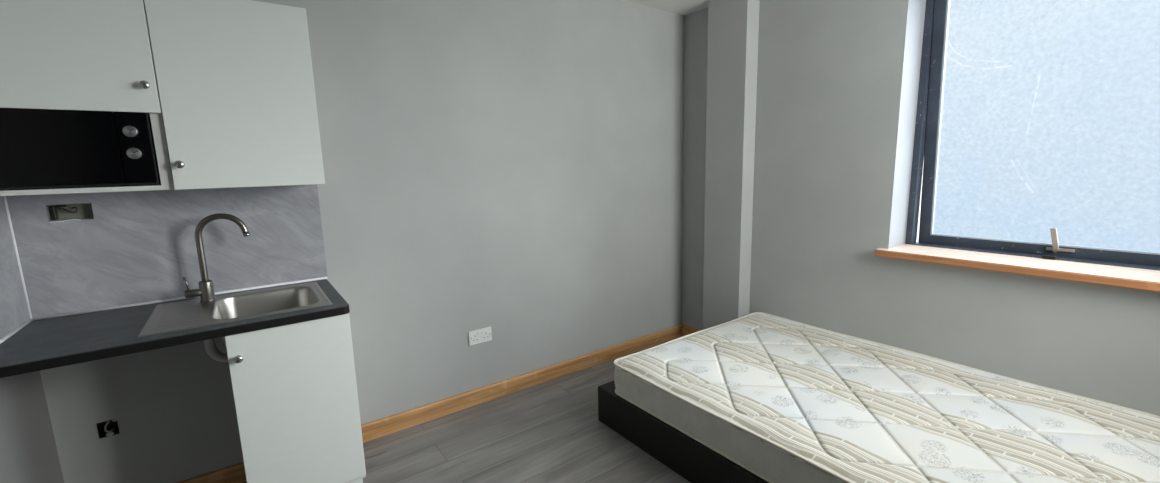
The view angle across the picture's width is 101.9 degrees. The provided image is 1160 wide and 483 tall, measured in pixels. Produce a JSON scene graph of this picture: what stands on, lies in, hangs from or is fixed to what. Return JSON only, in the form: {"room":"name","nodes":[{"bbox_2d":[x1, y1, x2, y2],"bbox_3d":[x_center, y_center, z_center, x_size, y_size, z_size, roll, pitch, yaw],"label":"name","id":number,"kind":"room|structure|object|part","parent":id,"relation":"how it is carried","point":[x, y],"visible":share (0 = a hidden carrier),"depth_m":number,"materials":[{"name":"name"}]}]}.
{"room":"studio apartment","nodes":[
{"label":"studio apartment","id":0,"kind":"room"},
{"bbox_2d":[0,371,63,482],"bbox_3d":[-1.228,0.131,0.400,0.200,2.502,3.050,-8,11,-35],"label":"wall","id":1,"kind":"structure","parent":0,"point":[28,449],"depth_m":1.61,"materials":[{"name":"grey paint"}]},
{"bbox_2d":[0,196,32,343],"bbox_3d":[-1.856,0.080,1.456,0.014,0.502,0.592,-8,11,-35],"label":"tile backsplash","id":2,"kind":"structure","parent":1,"relation":"attached to","point":[14,313],"depth_m":1.63,"materials":[{"name":"grey tile"}]},
{"bbox_2d":[40,0,684,482],"bbox_3d":[-0.560,-0.283,2.859,4.212,2.502,0.200,-8,11,-35],"label":"wall","id":3,"kind":"structure","parent":0,"point":[514,168],"depth_m":2.66,"materials":[{"name":"grey paint"}]},
{"bbox_2d":[0,0,173,195],"bbox_3d":[-1.730,-0.505,1.589,0.488,0.672,0.394,-8,11,-35],"label":"upper cabinet","id":4,"kind":"object","parent":3,"relation":"attached to","point":[85,55],"visible":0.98,"depth_m":1.49,"materials":[{"name":"white laminate"}]},
{"bbox_2d":[0,108,160,188],"bbox_3d":[-1.730,-0.311,1.615,0.428,0.240,0.353,-8,11,-35],"label":"microwave","id":5,"kind":"object","parent":4,"relation":"in","point":[40,148],"visible":1,"depth_m":1.50,"materials":[{"name":"black plastic"}]},
{"bbox_3d":[-1.504,-0.318,1.593,0.077,0.232,0.021,-8,11,-35],"label":"control panel","id":6,"kind":"part","parent":5,"relation":"part of","materials":[{"name":"black glass"}]},
{"bbox_3d":[-1.639,-0.616,1.441,0.487,0.412,0.018,-8,11,-35],"label":"door","id":7,"kind":"part","parent":4,"relation":"part of","materials":[{"name":"white laminate"}]},
{"bbox_3d":[-1.448,-0.520,1.565,0.028,0.028,0.029,-8,11,-35],"label":"knob","id":8,"kind":"part","parent":4,"relation":"part of","materials":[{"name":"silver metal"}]},
{"bbox_2d":[96,418,119,438],"bbox_3d":[-1.913,0.751,1.914,0.064,0.075,0.051,-8,11,-35],"label":"box","id":9,"kind":"object","parent":3,"relation":"attached to","point":[109,428],"visible":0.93,"depth_m":1.91,"materials":[{"name":"black plastic"}]},
{"bbox_2d":[3,184,327,320],"bbox_3d":[-1.635,-0.010,1.975,0.981,0.502,0.014,-8,11,-35],"label":"tile backsplash","id":10,"kind":"structure","parent":3,"relation":"attached to","point":[138,248],"depth_m":1.91,"materials":[{"name":"grey tile"}]},
{"bbox_2d":[46,203,93,222],"bbox_3d":[-1.920,-0.110,1.777,0.117,0.065,0.047,-8,11,-35],"label":"electrical outlet","id":11,"kind":"object","parent":10,"relation":"attached to","point":[58,212],"visible":0.98,"depth_m":1.78,"materials":[{"name":"grey metal"}]},
{"bbox_2d":[144,0,324,189],"bbox_3d":[-1.340,-0.559,1.867,0.472,0.674,0.394,-8,11,-35],"label":"upper cabinet","id":12,"kind":"object","parent":3,"relation":"attached to","point":[235,81],"visible":1,"depth_m":1.72,"materials":[{"name":"white laminate"}]},
{"bbox_3d":[-1.396,-0.268,1.640,0.028,0.028,0.029,-8,11,-35],"label":"knob","id":13,"kind":"part","parent":12,"relation":"part of","materials":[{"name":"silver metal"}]},
{"bbox_2d":[177,324,682,482],"bbox_3d":[-0.579,0.934,2.883,3.532,0.094,0.018,-8,11,-35],"label":"baseboard","id":14,"kind":"structure","parent":3,"relation":"attached to","point":[384,426],"depth_m":2.85,"materials":[{"name":"brown wood"}]},
{"bbox_2d":[468,327,491,345],"bbox_3d":[-0.597,0.568,2.820,0.146,0.086,0.014,-8,11,-35],"label":"wall socket","id":15,"kind":"object","parent":3,"relation":"attached to","point":[482,335],"visible":1,"depth_m":2.82,"materials":[{"name":"white plastic"}]},
{"bbox_2d":[245,336,690,482],"bbox_3d":[0.427,1.197,1.766,4.212,0.120,3.450,-8,11,-35],"label":"floor","id":16,"kind":"structure","parent":0,"point":[551,431],"depth_m":2.42,"materials":[{"name":"grey laminate"}]},
{"bbox_2d":[225,313,365,482],"bbox_3d":[-1.207,0.699,2.008,0.391,0.868,0.589,-8,11,-35],"label":"base cabinet","id":17,"kind":"object","parent":16,"relation":"on","point":[294,386],"visible":0.97,"depth_m":1.77,"materials":[{"name":"white laminate"}]},
{"bbox_2d":[0,279,349,377],"bbox_3d":[-1.463,0.285,1.785,0.981,0.032,0.590,-8,11,-35],"label":"countertop","id":18,"kind":"structure","parent":17,"relation":"on","point":[43,344],"depth_m":1.57,"materials":[{"name":"grey stone"}]},
{"bbox_2d":[183,213,250,301],"bbox_3d":[-1.497,0.062,1.943,0.245,0.355,0.054,-7,11,-31],"label":"tap","id":19,"kind":"object","parent":18,"relation":"on","point":[205,291],"visible":1,"depth_m":1.91,"materials":[{"name":"silver metal"}]},
{"bbox_3d":[-1.572,0.184,1.909,0.057,0.087,0.033,-8,11,-35],"label":"lever","id":20,"kind":"part","parent":19,"relation":"part of","materials":[{"name":"silver metal"}]},
{"bbox_3d":[-1.470,0.024,1.946,0.184,0.283,0.026,-6,10,-28],"label":"spout","id":21,"kind":"part","parent":19,"relation":"part of","materials":[{"name":"silver metal"}]},
{"bbox_2d":[137,282,331,361],"bbox_3d":[-1.336,0.362,1.890,0.568,0.230,0.472,-8,11,-35],"label":"sink","id":22,"kind":"object","parent":18,"relation":"in","point":[188,314],"visible":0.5,"depth_m":1.90,"materials":[{"name":"metal"}]},
{"bbox_3d":[-1.185,0.407,1.632,0.028,0.028,0.029,-8,11,-35],"label":"knob","id":23,"kind":"part","parent":17,"relation":"part of","materials":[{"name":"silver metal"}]},
{"bbox_2d":[598,380,768,482],"bbox_3d":[1.167,0.944,2.196,1.227,0.206,1.948,-8,11,-35],"label":"bed base","id":24,"kind":"object","parent":16,"relation":"on","point":[692,460],"visible":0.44,"depth_m":2.20,"materials":[{"name":"black leather"}]},
{"bbox_2d":[614,312,1159,482],"bbox_3d":[1.279,0.754,2.131,1.354,0.182,1.964,-8,11,-35],"label":"mattress","id":25,"kind":"object","parent":24,"relation":"on","point":[784,400],"visible":1,"depth_m":1.94,"materials":[{"name":"beige fabric"}]},
{"bbox_2d":[622,0,707,14],"bbox_3d":[0.362,-1.390,1.349,4.212,0.120,3.450,-8,11,-35],"label":"ceiling","id":26,"kind":"structure","parent":0,"point":[682,7],"depth_m":3.28,"materials":[{"name":"white paint"}]},
{"bbox_2d":[703,0,759,329],"bbox_3d":[1.043,-0.394,3.298,0.127,2.502,0.310,-8,11,-35],"label":"wall pillar","id":27,"kind":"structure","parent":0,"point":[733,25],"depth_m":3.21,"materials":[{"name":"grey paint"}]},
{"bbox_2d":[682,0,1159,415],"bbox_3d":[1.904,-0.308,2.634,0.480,2.502,3.050,-8,11,-35],"label":"wall","id":28,"kind":"structure","parent":0,"point":[829,72],"depth_m":2.66,"materials":[{"name":"grey paint"}]},
{"bbox_2d":[682,325,699,335],"bbox_3d":[0.936,0.753,3.768,0.018,0.094,0.304,-8,11,-35],"label":"baseboard","id":29,"kind":"structure","parent":28,"relation":"attached to","point":[686,330],"depth_m":3.83,"materials":[{"name":"brown wood"}]},
{"bbox_2d":[888,0,925,248],"bbox_3d":[2.128,-0.613,2.039,0.224,1.441,1.244,-8,11,-35],"label":"window reveal","id":30,"kind":"structure","parent":28,"relation":"attached to","point":[915,15],"depth_m":2.53,"materials":[{"name":"white paint"}]},
{"bbox_2d":[874,244,1159,291],"bbox_3d":[2.133,0.122,2.121,0.290,0.036,1.360,-8,11,-35],"label":"window sill","id":31,"kind":"structure","parent":28,"relation":"attached to","point":[1118,276],"depth_m":2.12,"materials":[{"name":"brown wood"}]},
{"bbox_2d":[905,0,1159,270],"bbox_3d":[2.314,-0.612,2.162,0.242,1.488,1.262,-8,11,-35],"label":"window","id":32,"kind":"structure","parent":28,"relation":"in","point":[927,137],"depth_m":2.54,"materials":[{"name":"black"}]},
{"bbox_3d":[2.230,0.075,2.233,0.032,0.016,0.047,-8,11,-35],"label":"catch plate","id":33,"kind":"part","parent":32,"relation":"part of","materials":[{"name":"black plastic"}]},
{"bbox_3d":[2.293,-0.004,2.244,0.047,0.119,0.098,-8,11,-35],"label":"handle","id":34,"kind":"part","parent":32,"relation":"part of","materials":[{"name":"silver metal"}]}
]}

